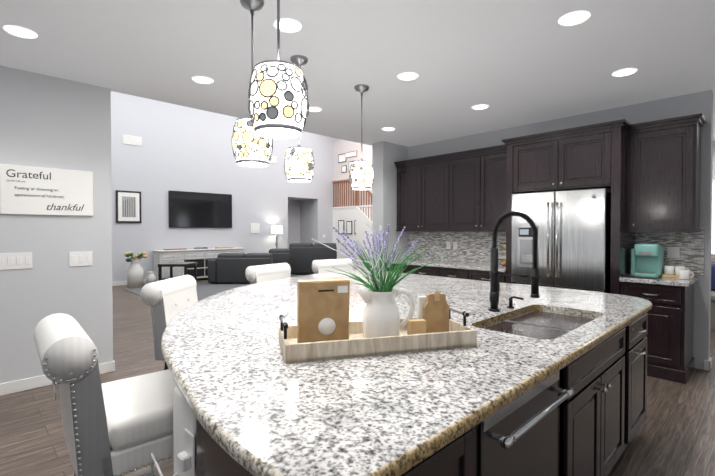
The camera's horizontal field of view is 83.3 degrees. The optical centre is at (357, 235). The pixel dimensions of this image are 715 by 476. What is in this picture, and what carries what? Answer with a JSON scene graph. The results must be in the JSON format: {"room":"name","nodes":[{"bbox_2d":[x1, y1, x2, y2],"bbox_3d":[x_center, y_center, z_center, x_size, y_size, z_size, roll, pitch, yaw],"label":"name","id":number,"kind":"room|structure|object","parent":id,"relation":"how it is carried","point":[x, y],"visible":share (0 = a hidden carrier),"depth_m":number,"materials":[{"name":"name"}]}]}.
{"room":"kitchen","nodes":[
{"label":"kitchen","id":0,"kind":"room"},
{"bbox_2d":[0,65,112,383],"bbox_3d":[-4.263,-0.023,2.193,5.080,2.740,0.160,-1,1,-44],"label":"wall","id":1,"kind":"structure","parent":0,"point":[46,121],"depth_m":3.58,"materials":[{"name":"grey paint"}]},
{"bbox_2d":[0,252,31,269],"bbox_3d":[-2.890,0.213,3.407,0.202,0.140,0.009,-1,1,-44],"label":"switch plate","id":2,"kind":"object","parent":1,"relation":"attached to","point":[22,260],"visible":1,"depth_m":3.40,"materials":[{"name":"white plastic"}]},
{"bbox_2d":[0,164,93,215],"bbox_3d":[-2.720,-0.391,3.553,0.655,0.415,0.024,-1,1,-44],"label":"sign","id":3,"kind":"object","parent":1,"relation":"attached to","point":[28,190],"visible":1,"depth_m":3.52,"materials":[{"name":"white paint"}]},
{"bbox_2d":[0,360,114,395],"bbox_3d":[-4.253,1.297,2.212,5.094,0.100,0.174,-1,1,-44],"label":"baseboard","id":4,"kind":"structure","parent":1,"relation":"attached to","point":[27,384],"depth_m":3.48,"materials":[{"name":"white"}]},
{"bbox_2d":[69,251,92,266],"bbox_3d":[-2.561,0.214,3.726,0.183,0.136,0.009,-1,1,-44],"label":"switch plate","id":5,"kind":"object","parent":1,"relation":"attached to","point":[82,258],"visible":1,"depth_m":3.73,"materials":[{"name":"white plastic"}]},
{"bbox_2d":[111,91,333,281],"bbox_3d":[-6.229,-1.474,10.463,13.800,5.400,1.200,-1,1,-44],"label":"wall","id":6,"kind":"structure","parent":0,"point":[184,148],"depth_m":11.37,"materials":[{"name":"grey paint"}]},
{"bbox_2d":[116,190,140,222],"bbox_3d":[-5.737,-0.723,10.088,0.570,0.801,0.035,-1,1,-44],"label":"framed picture","id":7,"kind":"object","parent":6,"relation":"attached to","point":[128,206],"visible":1,"depth_m":10.07,"materials":[{"name":"black wood"}]},
{"bbox_2d":[123,134,141,145],"bbox_3d":[-5.671,-2.404,10.140,0.430,0.230,0.017,-1,1,-44],"label":"air vent","id":8,"kind":"object","parent":6,"relation":"attached to","point":[132,140],"visible":1,"depth_m":10.13,"materials":[{"name":"white"}]},
{"bbox_2d":[112,277,207,285],"bbox_3d":[-5.806,1.177,10.066,13.800,0.110,0.014,-1,1,-44],"label":"baseboard","id":9,"kind":"structure","parent":6,"relation":"attached to","point":[116,283],"depth_m":10.00,"materials":[{"name":"white"}]},
{"bbox_2d":[168,190,231,227],"bbox_3d":[-4.398,-0.724,11.375,1.796,0.990,0.052,-1,1,-44],"label":"tv","id":10,"kind":"object","parent":6,"relation":"attached to","point":[198,210],"visible":1,"depth_m":11.30,"materials":[{"name":"black plastic"}]},
{"bbox_2d":[250,223,259,232],"bbox_3d":[-3.197,-0.229,12.568,0.320,0.310,0.022,-1,1,-44],"label":"picture","id":11,"kind":"object","parent":6,"relation":"attached to","point":[254,227],"visible":0.98,"depth_m":12.54,"materials":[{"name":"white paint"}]},
{"bbox_2d":[269,156,276,163],"bbox_3d":[-2.786,-2.460,12.938,0.430,0.220,0.017,-1,1,-44],"label":"air vent","id":12,"kind":"object","parent":6,"relation":"attached to","point":[273,159],"visible":0.42,"depth_m":13.00,"materials":[{"name":"white"}]},
{"bbox_2d":[332,140,371,269],"bbox_3d":[-0.032,-1.124,13.902,0.118,4.600,2.500,-1,1,-44],"label":"wall","id":13,"kind":"structure","parent":0,"point":[350,204],"depth_m":14.11,"materials":[{"name":"white paint"}]},
{"bbox_2d":[338,150,356,233],"bbox_3d":[-0.285,-1.502,14.138,0.066,2.890,1.220,-1,1,-44],"label":"pictures","id":14,"kind":"object","parent":13,"relation":"attached to","point":[342,157],"visible":0.69,"depth_m":14.24,"materials":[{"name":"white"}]},
{"bbox_2d":[0,269,714,475],"bbox_3d":[-0.138,1.314,6.520,17.000,0.060,16.000,-1,1,-44],"label":"floor","id":15,"kind":"structure","parent":0,"point":[674,435],"depth_m":2.88,"materials":[{"name":"brown wood"}]},
{"bbox_2d":[34,313,176,475],"bbox_3d":[-0.924,0.844,1.708,0.701,1.025,0.538,-1,1,-44],"label":"stool","id":16,"kind":"object","parent":15,"relation":"on","point":[119,427],"visible":0.71,"depth_m":1.45,"materials":[{"name":"white leather"}]},
{"bbox_2d":[124,251,147,287],"bbox_3d":[-5.374,0.806,9.733,0.473,0.863,0.419,-1,1,-44],"label":"vase","id":17,"kind":"object","parent":15,"relation":"on","point":[134,272],"visible":1,"depth_m":9.62,"materials":[{"name":"white ceramic"}]},
{"bbox_2d":[144,272,157,283],"bbox_3d":[-5.168,1.067,10.066,0.317,0.330,0.220,-1,1,-44],"label":"milk can","id":18,"kind":"object","parent":15,"relation":"on","point":[151,277],"visible":0.9,"depth_m":9.99,"materials":[{"name":"white ceramic"}]},
{"bbox_2d":[141,453,177,475],"bbox_3d":[-0.712,1.027,1.245,0.315,0.668,0.347,-1,1,-44],"label":"vacuum cleaner","id":19,"kind":"object","parent":15,"relation":"on","point":[150,473],"visible":1,"depth_m":1.38,"materials":[{"name":"white plastic"}]},
{"bbox_2d":[140,275,197,369],"bbox_3d":[-1.108,0.826,2.939,0.678,1.025,0.506,0,1,4],"label":"stool","id":20,"kind":"object","parent":15,"relation":"on","point":[168,300],"visible":0.33,"depth_m":2.73,"materials":[{"name":"white leather"}]},
{"bbox_2d":[152,247,244,280],"bbox_3d":[-4.313,0.755,11.120,2.380,0.924,0.512,-1,1,-44],"label":"console","id":21,"kind":"object","parent":15,"relation":"on","point":[202,256],"visible":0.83,"depth_m":10.68,"materials":[{"name":"white wood"}]},
{"bbox_2d":[124,274,298,300],"bbox_3d":[-2.635,1.232,9.705,4.550,0.012,3.150,-1,1,-44],"label":"rug","id":22,"kind":"object","parent":15,"relation":"on","point":[205,290],"visible":0.14,"depth_m":9.38,"materials":[{"name":"grey carpet"}]},
{"bbox_2d":[158,262,197,282],"bbox_3d":[-4.366,0.943,9.798,0.680,0.560,0.680,0,1,-1],"label":"coffee table","id":23,"kind":"object","parent":22,"relation":"on","point":[171,265],"visible":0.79,"depth_m":9.65,"materials":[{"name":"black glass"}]},
{"bbox_2d":[245,263,290,284],"bbox_3d":[-0.698,0.810,4.023,0.678,1.025,0.506,1,1,33],"label":"stool","id":24,"kind":"object","parent":15,"relation":"on","point":[261,273],"visible":0.31,"depth_m":4.05,"materials":[{"name":"white leather"}]},
{"bbox_2d":[208,243,336,282],"bbox_3d":[-2.177,0.707,11.443,4.129,0.930,1.845,-1,1,-44],"label":"sofa","id":25,"kind":"object","parent":15,"relation":"on","point":[298,258],"visible":0.77,"depth_m":10.22,"materials":[{"name":"grey leather"}]},
{"bbox_2d":[312,258,352,273],"bbox_3d":[-0.156,0.800,4.678,0.506,1.025,0.678,-1,1,-33],"label":"stool","id":26,"kind":"object","parent":15,"relation":"on","point":[320,266],"visible":0.15,"depth_m":4.80,"materials":[{"name":"white leather"}]},
{"bbox_2d":[387,265,410,272],"bbox_3d":[0.814,0.851,6.197,0.606,0.874,0.558,-1,1,-44],"label":"base cabinet","id":27,"kind":"object","parent":15,"relation":"on","point":[408,268],"depth_m":5.89,"materials":[{"name":"brown wood"}]},
{"bbox_2d":[173,310,649,475],"bbox_3d":[0.071,0.904,2.586,2.805,0.874,2.584,-1,1,-44],"label":"kitchen island","id":28,"kind":"object","parent":15,"relation":"on","point":[579,421],"depth_m":1.62,"materials":[{"name":"wood"}]},
{"bbox_2d":[161,270,651,475],"bbox_3d":[-0.001,0.464,2.732,2.978,0.080,2.878,-1,1,-44],"label":"island countertop","id":29,"kind":"structure","parent":28,"relation":"on","point":[379,415],"depth_m":1.28,"materials":[{"name":"white stone"}]},
{"bbox_2d":[278,305,476,363],"bbox_3d":[0.073,0.376,1.630,0.757,0.126,0.290,0,1,-16],"label":"decorative tray","id":30,"kind":"object","parent":29,"relation":"on","point":[358,344],"visible":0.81,"depth_m":1.50,"materials":[{"name":"brown wood"}]},
{"bbox_2d":[297,279,349,342],"bbox_3d":[-0.131,0.297,1.561,0.200,0.254,0.054,0,1,-16],"label":"box","id":31,"kind":"object","parent":30,"relation":"on","point":[322,309],"visible":0.88,"depth_m":1.54,"materials":[{"name":"brown cardboard"}]},
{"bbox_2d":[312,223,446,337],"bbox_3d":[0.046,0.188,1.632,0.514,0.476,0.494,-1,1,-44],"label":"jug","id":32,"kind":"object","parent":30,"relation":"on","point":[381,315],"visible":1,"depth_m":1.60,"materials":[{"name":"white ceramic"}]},
{"bbox_2d":[312,223,446,291],"bbox_3d":[0.046,0.104,1.631,0.514,0.308,0.494,-1,1,-44],"label":"plant","id":33,"kind":"object","parent":32,"relation":"on","point":[379,283],"depth_m":1.62,"materials":[{"name":"green plant"}]},
{"bbox_2d":[407,319,425,334],"bbox_3d":[0.241,0.385,1.641,0.068,0.082,0.035,0,1,-16],"label":"block","id":34,"kind":"object","parent":30,"relation":"on","point":[416,326],"visible":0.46,"depth_m":1.63,"materials":[{"name":"brown wood"}]},
{"bbox_2d":[417,291,448,332],"bbox_3d":[0.325,0.330,1.722,0.114,0.190,0.096,-1,1,-44],"label":"plaque","id":35,"kind":"object","parent":30,"relation":"on","point":[433,310],"visible":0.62,"depth_m":1.71,"materials":[{"name":"brown wood"}]},
{"bbox_2d":[485,210,540,309],"bbox_3d":[0.875,0.145,2.242,0.104,0.571,0.282,-1,1,-44],"label":"faucet","id":36,"kind":"object","parent":29,"relation":"on","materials":[{"name":"black metal"}]},
{"bbox_2d":[491,311,594,331],"bbox_3d":[0.960,0.581,2.102,0.864,0.212,0.439,-1,1,-44],"label":"sink","id":37,"kind":"object","parent":29,"relation":"in","point":[523,321],"depth_m":2.20,"materials":[{"name":"silver metal"}]},
{"bbox_2d":[411,265,442,276],"bbox_3d":[1.132,0.856,5.869,0.606,0.874,0.606,-1,1,-44],"label":"base cabinet","id":38,"kind":"object","parent":15,"relation":"on","point":[425,270],"depth_m":5.61,"materials":[{"name":"brown wood"}]},
{"bbox_2d":[443,269,474,279],"bbox_3d":[1.467,0.861,5.524,0.606,0.874,0.605,-1,1,-44],"label":"base cabinet","id":39,"kind":"object","parent":15,"relation":"on","point":[452,273],"depth_m":5.23,"materials":[{"name":"brown wood"}]},
{"bbox_2d":[383,257,511,272],"bbox_3d":[1.287,0.401,5.682,0.636,0.040,1.962,-1,1,-44],"label":"countertop","id":40,"kind":"structure","parent":39,"relation":"on","point":[483,265],"depth_m":5.47,"materials":[{"name":"white stone"}]},
{"bbox_2d":[498,243,505,265],"bbox_3d":[1.929,0.168,5.192,0.227,0.438,0.227,-1,1,-44],"label":"fruit basket","id":41,"kind":"object","parent":40,"relation":"on","point":[504,261],"visible":0.31,"depth_m":5.18,"materials":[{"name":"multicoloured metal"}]},
{"bbox_2d":[475,269,514,283],"bbox_3d":[1.786,0.866,5.196,0.606,0.874,0.559,-1,1,-44],"label":"base cabinet","id":42,"kind":"object","parent":15,"relation":"on","point":[479,275],"depth_m":4.95,"materials":[{"name":"brown wood"}]},
{"bbox_2d":[511,188,610,292],"bbox_3d":[2.329,0.408,4.525,0.750,1.770,0.950,-1,1,-44],"label":"fridge","id":43,"kind":"object","parent":15,"relation":"on","point":[573,227],"visible":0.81,"depth_m":4.22,"materials":[{"name":"silver metal"}]},
{"bbox_2d":[619,281,694,383],"bbox_3d":[2.963,0.883,3.982,0.606,0.874,0.498,-1,1,-44],"label":"base cabinet","id":44,"kind":"object","parent":15,"relation":"on","point":[669,336],"depth_m":3.71,"materials":[{"name":"brown wood"}]},
{"bbox_2d":[619,273,697,288],"bbox_3d":[2.963,0.426,3.954,0.636,0.040,0.527,-1,1,-44],"label":"countertop","id":45,"kind":"structure","parent":44,"relation":"on","point":[686,284],"depth_m":3.76,"materials":[{"name":"white stone"}]},
{"bbox_2d":[622,275,660,278],"bbox_3d":[2.759,0.403,3.904,0.135,0.006,0.290,-1,1,-44],"label":"mat","id":46,"kind":"object","parent":45,"relation":"on","point":[642,277],"visible":1,"depth_m":3.86,"materials":[{"name":"black plastic"}]},
{"bbox_2d":[631,243,663,276],"bbox_3d":[2.919,0.240,4.071,0.320,0.325,0.250,-1,1,-44],"label":"coffee maker","id":47,"kind":"object","parent":46,"relation":"on","point":[647,260],"visible":1,"depth_m":3.99,"materials":[{"name":"teal plastic"}]},
{"bbox_2d":[662,274,692,278],"bbox_3d":[3.136,0.395,3.942,0.170,0.020,0.220,-1,1,-44],"label":"tray","id":48,"kind":"object","parent":45,"relation":"on","point":[672,276],"visible":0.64,"depth_m":3.90,"materials":[{"name":"brown wood"}]},
{"bbox_2d":[664,265,674,274],"bbox_3d":[3.103,0.341,3.976,0.079,0.085,0.115,-1,1,-44],"label":"mug","id":49,"kind":"object","parent":48,"relation":"on","point":[668,270],"visible":0.77,"depth_m":3.96,"materials":[{"name":"white ceramic"}]},
{"bbox_2d":[675,266,688,274],"bbox_3d":[3.163,0.342,3.915,0.079,0.085,0.115,-1,1,-44],"label":"mug","id":50,"kind":"object","parent":48,"relation":"on","point":[677,268],"visible":0.46,"depth_m":3.91,"materials":[{"name":"white ceramic"}]},
{"bbox_2d":[679,270,693,279],"bbox_3d":[3.079,0.365,3.764,0.079,0.085,0.115,-1,1,-44],"label":"mug","id":51,"kind":"object","parent":45,"relation":"on","point":[684,274],"visible":1,"depth_m":3.74,"materials":[{"name":"white ceramic"}]},
{"bbox_2d":[710,259,714,330],"bbox_3d":[5.226,0.823,5.586,0.750,0.950,2.000,-1,1,-44],"label":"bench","id":52,"kind":"object","parent":15,"relation":"on","point":[712,324],"depth_m":5.48,"materials":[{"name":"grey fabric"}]},
{"bbox_2d":[711,264,714,290],"bbox_3d":[5.232,0.603,5.728,0.180,0.375,0.400,-1,1,-44],"label":"pillow","id":53,"kind":"object","parent":52,"relation":"on","point":[713,277],"visible":0.06,"depth_m":5.74,"materials":[{"name":"blue fabric"}]},
{"bbox_3d":[-2.576,0.882,12.842,0.450,0.620,0.400,-1,1,-44],"label":"table lamp","id":54,"kind":"object","parent":15,"relation":"on","visible":0},
{"bbox_2d":[271,225,282,248],"bbox_3d":[-2.572,0.116,12.835,0.380,0.908,0.380,-1,1,-44],"label":"table lamp","id":55,"kind":"object","parent":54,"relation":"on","point":[276,229],"visible":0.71,"depth_m":12.70,"materials":[{"name":"white fabric"}]},
{"bbox_2d":[0,0,714,146],"bbox_3d":[1.295,-1.542,2.128,13.000,0.300,7.760,-1,1,-44],"label":"ceiling","id":56,"kind":"structure","parent":0,"point":[512,63],"depth_m":3.12,"materials":[{"name":"white paint"}]},
{"bbox_2d":[3,25,37,38],"bbox_3d":[-2.316,-1.398,2.766,0.183,0.006,0.183,0,1,10],"label":"recessed light","id":57,"kind":"object","parent":56,"relation":"in","point":[18,31],"depth_m":2.76,"materials":[{"name":"white"}]},
{"bbox_2d":[192,76,212,83],"bbox_3d":[-1.404,-1.411,3.650,0.183,0.006,0.183,0,1,10],"label":"recessed light","id":58,"kind":"object","parent":56,"relation":"in","point":[199,79],"depth_m":3.64,"materials":[{"name":"white"}]},
{"bbox_2d":[232,0,272,166],"bbox_3d":[-0.625,-0.910,2.393,0.239,0.971,0.238,-1,1,-44],"label":"pendant light","id":59,"kind":"object","parent":56,"relation":"hanging from","point":[251,147],"visible":0.81,"depth_m":2.32,"materials":[{"name":"white glass"}]},
{"bbox_2d":[248,0,308,138],"bbox_3d":[-0.318,-0.898,1.618,0.237,0.971,0.238,-1,1,-44],"label":"pendant light","id":60,"kind":"object","parent":56,"relation":"hanging from","point":[278,105],"visible":1,"depth_m":1.54,"materials":[{"name":"white glass"}]},
{"bbox_2d":[274,19,301,32],"bbox_3d":[-0.464,-1.397,2.681,0.183,0.006,0.183,0,1,10],"label":"recessed light","id":61,"kind":"object","parent":56,"relation":"in","point":[286,25],"depth_m":2.67,"materials":[{"name":"white"}]},
{"bbox_2d":[284,55,313,181],"bbox_3d":[-0.465,-0.921,3.204,0.240,0.971,0.241,-1,1,-44],"label":"pendant light","id":62,"kind":"object","parent":56,"relation":"hanging from","point":[299,164],"visible":1,"depth_m":3.13,"materials":[{"name":"white glass"}]},
{"bbox_2d":[307,107,321,111],"bbox_3d":[-0.493,-1.424,4.534,0.183,0.006,0.183,0,1,10],"label":"recessed light","id":63,"kind":"object","parent":56,"relation":"in","point":[312,109],"depth_m":4.53,"materials":[{"name":"white"}]},
{"bbox_2d":[349,84,373,189],"bbox_3d":[0.039,-0.931,3.833,0.239,0.971,0.240,-1,1,-44],"label":"pendant light","id":64,"kind":"object","parent":56,"relation":"hanging from","point":[361,176],"visible":1,"depth_m":3.76,"materials":[{"name":"white glass"}]},
{"bbox_2d":[382,127,394,130],"bbox_3d":[0.419,-1.437,5.418,0.183,0.006,0.183,1,1,40],"label":"recessed light","id":65,"kind":"object","parent":56,"relation":"in","point":[386,128],"depth_m":5.41,"materials":[{"name":"white"}]},
{"bbox_2d":[398,72,417,80],"bbox_3d":[0.447,-1.410,3.565,0.183,0.006,0.183,0,1,10],"label":"recessed light","id":66,"kind":"object","parent":56,"relation":"in","point":[407,76],"depth_m":3.55,"materials":[{"name":"white"}]},
{"bbox_2d":[472,104,488,109],"bbox_3d":[1.359,-1.423,4.449,0.183,0.006,0.183,1,1,40],"label":"recessed light","id":67,"kind":"object","parent":56,"relation":"in","point":[482,106],"depth_m":4.44,"materials":[{"name":"white"}]},
{"bbox_2d":[558,11,590,25],"bbox_3d":[1.394,-1.396,2.589,0.183,0.006,0.183,0,1,10],"label":"recessed light","id":68,"kind":"object","parent":56,"relation":"in","point":[568,19],"depth_m":2.58,"materials":[{"name":"white"}]},
{"bbox_2d":[612,68,636,76],"bbox_3d":[2.306,-1.409,3.473,0.183,0.006,0.183,1,1,40],"label":"recessed light","id":69,"kind":"object","parent":56,"relation":"in","point":[623,72],"depth_m":3.46,"materials":[{"name":"white"}]},
{"bbox_2d":[372,90,712,369],"bbox_3d":[1.890,-0.067,5.186,0.760,2.740,3.970,-1,1,-44],"label":"wall","id":70,"kind":"structure","parent":0,"point":[386,156],"depth_m":4.66,"materials":[{"name":"grey paint"}]},
{"bbox_2d":[395,157,454,228],"bbox_3d":[1.085,-0.595,6.098,0.326,1.011,1.037,-1,1,-44],"label":"upper cabinet","id":71,"kind":"object","parent":70,"relation":"attached to","point":[454,206],"depth_m":5.94,"materials":[{"name":"brown wood"}]},
{"bbox_2d":[451,149,522,232],"bbox_3d":[1.720,-0.586,5.444,0.326,1.011,1.037,-1,1,-44],"label":"upper cabinet","id":72,"kind":"object","parent":70,"relation":"attached to","point":[483,193],"depth_m":5.28,"materials":[{"name":"brown wood"}]},
{"bbox_2d":[511,125,626,193],"bbox_3d":[2.383,-0.793,4.556,0.606,0.570,1.005,-1,1,-44],"label":"upper cabinet","id":73,"kind":"object","parent":70,"relation":"attached to","point":[588,158],"depth_m":4.25,"materials":[{"name":"brown wood"}]},
{"bbox_2d":[627,117,702,232],"bbox_3d":[3.077,-0.565,4.044,0.326,1.011,0.540,-1,1,-44],"label":"upper cabinet","id":74,"kind":"object","parent":70,"relation":"attached to","point":[664,161],"depth_m":3.92,"materials":[{"name":"brown wood"}]},
{"bbox_2d":[703,357,711,370],"bbox_3d":[1.888,1.253,5.203,0.784,0.100,3.998,-1,1,-44],"label":"baseboard","id":75,"kind":"structure","parent":70,"relation":"attached to","point":[707,365],"depth_m":3.94,"materials":[{"name":"white"}]},
{"bbox_2d":[711,141,714,258],"bbox_3d":[5.558,-0.081,6.194,0.150,2.740,7.630,-1,1,-44],"label":"wall","id":76,"kind":"structure","parent":0,"point":[713,171],"depth_m":6.17,"materials":[{"name":"grey paint"}]},
{"bbox_2d":[711,179,714,257],"bbox_3d":[5.423,-0.261,6.178,0.059,1.200,1.300,-1,1,-44],"label":"dining room window","id":77,"kind":"structure","parent":76,"relation":"in","point":[713,225],"depth_m":6.15,"materials":[{"name":"white"}]}
]}

